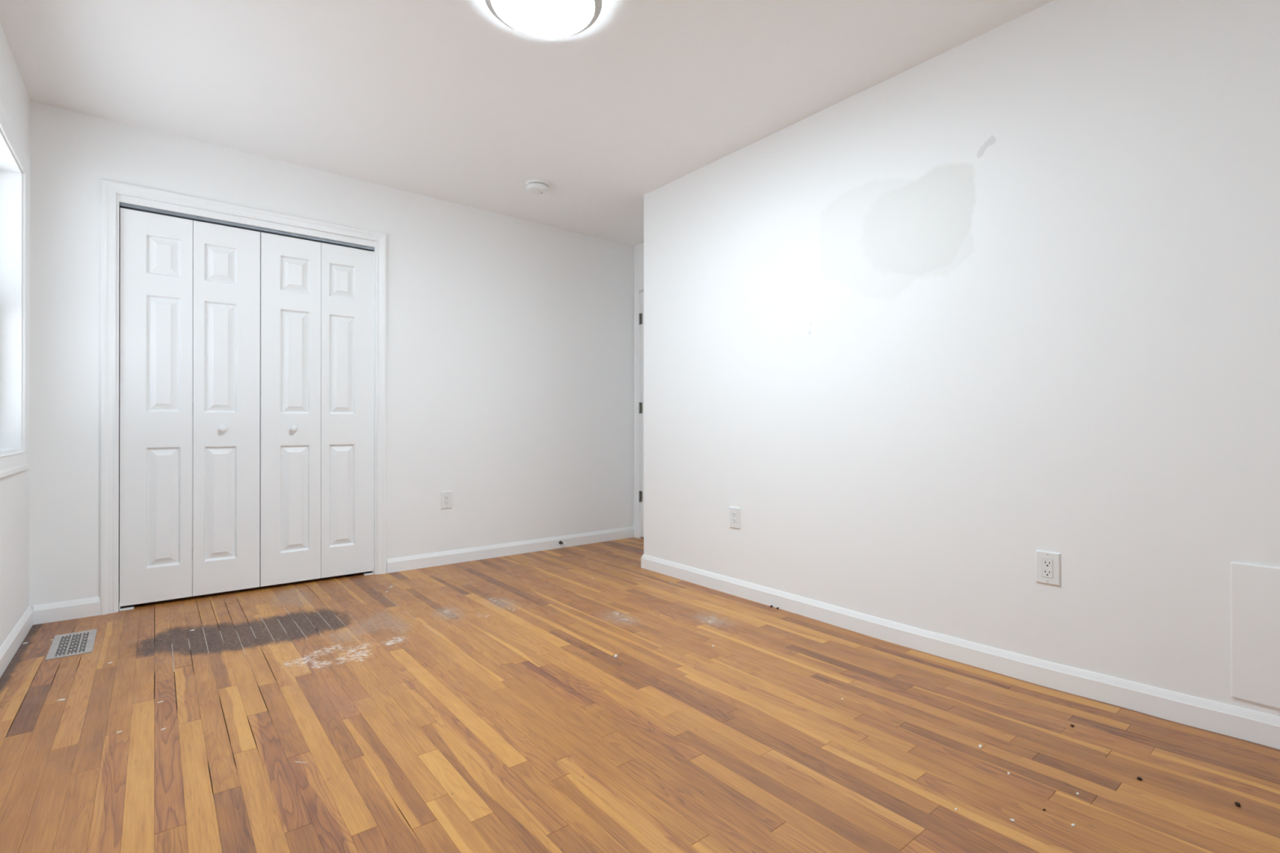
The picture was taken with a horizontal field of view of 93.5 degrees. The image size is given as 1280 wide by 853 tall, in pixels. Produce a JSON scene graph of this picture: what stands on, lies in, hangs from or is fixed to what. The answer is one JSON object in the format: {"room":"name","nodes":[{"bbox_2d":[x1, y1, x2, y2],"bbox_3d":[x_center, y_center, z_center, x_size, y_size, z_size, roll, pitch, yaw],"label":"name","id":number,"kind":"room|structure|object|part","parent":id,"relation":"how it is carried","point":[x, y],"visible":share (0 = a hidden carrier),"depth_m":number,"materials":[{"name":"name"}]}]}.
{"room":"empty bedroom","nodes":[
{"label":"empty bedroom","id":0,"kind":"room"},
{"bbox_2d":[0,22,30,647],"bbox_3d":[-1.530,-0.300,1.041,0.170,2.440,4.641,0,0,-39],"label":"wall","id":1,"kind":"structure","parent":0,"point":[14,488],"depth_m":2.48,"materials":[{"name":"paint"}]},
{"bbox_2d":[0,97,30,478],"bbox_3d":[-2.339,-0.502,2.058,0.187,1.385,1.502,0,0,-39],"label":"window","id":2,"kind":"structure","parent":1,"relation":"in","point":[15,162],"depth_m":2.60,"materials":[{"name":"paint"}]},
{"bbox_2d":[0,605,32,677],"bbox_3d":[-1.460,0.878,1.097,0.013,0.092,4.381,0,0,-39],"label":"baseboard","id":3,"kind":"structure","parent":1,"relation":"attached to","point":[11,644],"depth_m":2.45,"materials":[{"name":"paint"}]},
{"bbox_2d":[29,100,634,612],"bbox_3d":[-1.485,-0.296,3.975,3.584,2.440,0.130,0,0,-39],"label":"wall","id":4,"kind":"structure","parent":0,"point":[510,340],"depth_m":3.96,"materials":[{"name":"paint"}]},
{"bbox_2d":[32,596,100,625],"bbox_3d":[-2.733,0.880,2.875,0.236,0.092,0.013,0,0,-39],"label":"baseboard","id":5,"kind":"structure","parent":4,"relation":"attached to","point":[86,607],"depth_m":2.87,"materials":[{"name":"paint"}]},
{"bbox_2d":[120,207,260,606],"bbox_3d":[-2.373,-0.097,3.201,0.598,2.000,0.068,0,0,-39],"label":"door","id":6,"kind":"structure","parent":4,"relation":"in","point":[190,290],"depth_m":3.18,"materials":[{"name":"paint"}]},
{"bbox_3d":[-2.264,0.013,3.268,0.035,0.035,0.036,0,0,-39],"label":"knob","id":7,"kind":"part","parent":6,"relation":"part of","materials":[{"name":"white plastic"}]},
{"bbox_2d":[100,178,386,615],"bbox_3d":[-2.161,-0.146,3.420,1.342,2.138,0.146,0,0,-39],"label":"door frame","id":8,"kind":"structure","parent":4,"relation":"attached to","point":[109,188],"depth_m":3.08,"materials":[{"name":"paint"}]},
{"bbox_2d":[119,202,373,251],"bbox_3d":[-2.148,-1.125,3.407,1.208,0.070,0.040,0,0,-39],"label":"track","id":9,"kind":"object","parent":4,"relation":"attached to","point":[126,206],"visible":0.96,"depth_m":3.34,"materials":[{"name":"metal"}]},
{"bbox_2d":[259,232,373,586],"bbox_3d":[-1.900,-0.096,3.582,0.608,2.000,0.068,0,0,-39],"label":"door","id":10,"kind":"structure","parent":4,"relation":"in","point":[317,299],"depth_m":3.57,"materials":[{"name":"paint"}]},
{"bbox_3d":[-2.002,0.013,3.479,0.035,0.035,0.036,0,0,-39],"label":"knob","id":11,"kind":"part","parent":10,"relation":"part of","materials":[{"name":"white plastic"}]},
{"bbox_2d":[440,491,452,509],"bbox_3d":[-1.297,0.494,4.037,0.075,0.116,0.008,0,0,-39],"label":"power outlet","id":12,"kind":"object","parent":4,"relation":"attached to","point":[446,496],"visible":1,"depth_m":4.03,"materials":[{"name":"white plastic"}]},
{"bbox_2d":[444,495,448,505],"bbox_3d":[-1.296,0.494,4.036,0.033,0.066,0.005,0,0,-39],"label":"receptacle","id":13,"kind":"object","parent":12,"relation":"attached to","point":[446,497],"depth_m":4.03,"materials":[{"name":"white plastic"}]},
{"bbox_2d":[386,526,634,573],"bbox_3d":[-0.820,0.883,4.418,1.991,0.092,0.013,0,0,-39],"label":"baseboard","id":14,"kind":"structure","parent":4,"relation":"attached to","point":[439,558],"depth_m":4.28,"materials":[{"name":"paint"}]},
{"bbox_2d":[0,0,1053,246],"bbox_3d":[-0.252,-1.568,2.471,3.874,0.100,5.261,0,0,-39],"label":"ceiling","id":15,"kind":"structure","parent":0,"point":[442,100],"depth_m":2.62,"materials":[{"name":"paint"}]},
{"bbox_2d":[525,179,548,195],"bbox_3d":[-0.643,-1.490,3.758,0.144,0.051,0.144,0,0,-39],"label":"smoke detector","id":16,"kind":"object","parent":15,"relation":"attached to","point":[538,187],"visible":1,"depth_m":3.72,"materials":[{"name":"white plastic"}]},
{"bbox_3d":[-0.643,-1.508,3.759,0.144,0.016,0.144,0,0,-39],"label":"plate","id":17,"kind":"part","parent":16,"relation":"part of","materials":[{"name":"white plastic"}]},
{"bbox_2d":[484,0,602,38],"bbox_3d":[-0.337,-1.488,2.096,0.409,0.061,0.409,0,0,-39],"label":"ceiling light","id":18,"kind":"object","parent":15,"relation":"attached to","point":[545,19],"visible":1,"depth_m":2.14,"materials":[{"name":"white glass"}]},
{"bbox_2d":[634,242,644,284],"bbox_3d":[0.235,-0.294,4.776,0.100,2.440,1.043,0,0,-39],"label":"wall","id":19,"kind":"structure","parent":0,"point":[638,249],"depth_m":5.00,"materials":[{"name":"paint"}]},
{"bbox_2d":[634,282,644,537],"bbox_3d":[0.267,-0.128,4.724,0.115,2.107,0.871,0,0,-39],"label":"door frame","id":20,"kind":"structure","parent":19,"relation":"attached to","point":[637,287],"depth_m":5.00,"materials":[{"name":"paint"}]},
{"bbox_2d":[639,291,644,537],"bbox_3d":[0.239,-0.100,4.671,0.103,2.028,0.808,0,0,-39],"label":"door","id":21,"kind":"structure","parent":19,"relation":"in","point":[642,314],"depth_m":4.97,"materials":[{"name":"paint"}]},
{"bbox_2d":[0,537,1279,852],"bbox_3d":[-0.244,0.926,2.514,3.684,0.026,5.061,0,0,-39],"label":"floor","id":22,"kind":"structure","parent":0,"point":[487,705],"depth_m":1.79,"materials":[{"name":"brown wood"}]},
{"bbox_2d":[44,628,97,660],"bbox_3d":[-2.401,0.920,2.548,0.137,0.004,0.356,0,0,-40],"label":"floor vent","id":23,"kind":"object","parent":22,"relation":"in","point":[66,645],"visible":1,"depth_m":2.53,"materials":[{"name":"metal"}]},
{"bbox_2d":[119,601,133,611],"bbox_3d":[-2.590,0.903,3.035,0.056,0.040,0.036,0,0,-39],"label":"pivot bracket","id":24,"kind":"object","parent":22,"relation":"on","point":[131,607],"visible":1,"depth_m":3.03,"materials":[{"name":"metal"}]},
{"bbox_2d":[363,567,373,575],"bbox_3d":[-1.695,0.904,3.757,0.056,0.040,0.036,0,0,-39],"label":"pivot bracket","id":25,"kind":"object","parent":22,"relation":"on","point":[372,572],"visible":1,"depth_m":3.76,"materials":[{"name":"metal"}]},
{"bbox_2d":[1234,801,1240,806],"bbox_3d":[1.445,0.913,1.455,0.010,0.006,0.013,0,0,42],"label":"crumb","id":26,"kind":"object","parent":22,"relation":"on","point":[1237,804],"visible":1,"depth_m":1.45,"materials":[{"name":"black"}]},
{"bbox_2d":[644,0,1279,716],"bbox_3d":[1.417,-0.297,2.832,0.780,2.440,3.469,0,0,-39],"label":"wall","id":27,"kind":"structure","parent":0,"point":[1006,296],"depth_m":2.26,"materials":[{"name":"paint"}]},
{"bbox_2d":[729,506,740,528],"bbox_3d":[0.521,0.503,3.313,0.008,0.116,0.075,0,0,-39],"label":"power outlet","id":28,"kind":"object","parent":27,"relation":"attached to","point":[735,513],"visible":1,"depth_m":3.31,"materials":[{"name":"white plastic"}]},
{"bbox_2d":[732,511,737,524],"bbox_3d":[0.520,0.503,3.312,0.005,0.066,0.033,0,0,-39],"label":"receptacle","id":29,"kind":"object","parent":28,"relation":"attached to","point":[734,513],"depth_m":3.31,"materials":[{"name":"white plastic"}]},
{"bbox_2d":[640,554,1279,749],"bbox_3d":[1.353,0.882,2.788,0.654,0.112,3.481,0,0,-39],"label":"baseboard","id":30,"kind":"structure","parent":27,"relation":"attached to","point":[1261,728],"depth_m":2.21,"materials":[{"name":"paint"}]},
{"bbox_2d":[1035,550,1060,586],"bbox_3d":[1.458,0.506,2.151,0.008,0.116,0.075,0,0,-39],"label":"power outlet","id":31,"kind":"object","parent":27,"relation":"attached to","point":[1047,563],"visible":1,"depth_m":2.15,"materials":[{"name":"white plastic"}]},
{"bbox_2d":[1042,558,1053,577],"bbox_3d":[1.457,0.506,2.151,0.005,0.066,0.033,0,0,-39],"label":"receptacle","id":32,"kind":"object","parent":31,"relation":"attached to","point":[1047,563],"depth_m":2.15,"materials":[{"name":"white plastic"}]},
{"bbox_2d":[1231,562,1279,708],"bbox_3d":[1.879,0.602,1.630,0.008,0.400,0.400,0,0,-39],"label":"access panel","id":33,"kind":"object","parent":27,"relation":"attached to","point":[1255,588],"visible":1,"depth_m":1.74,"materials":[{"name":"paint"}]}
]}

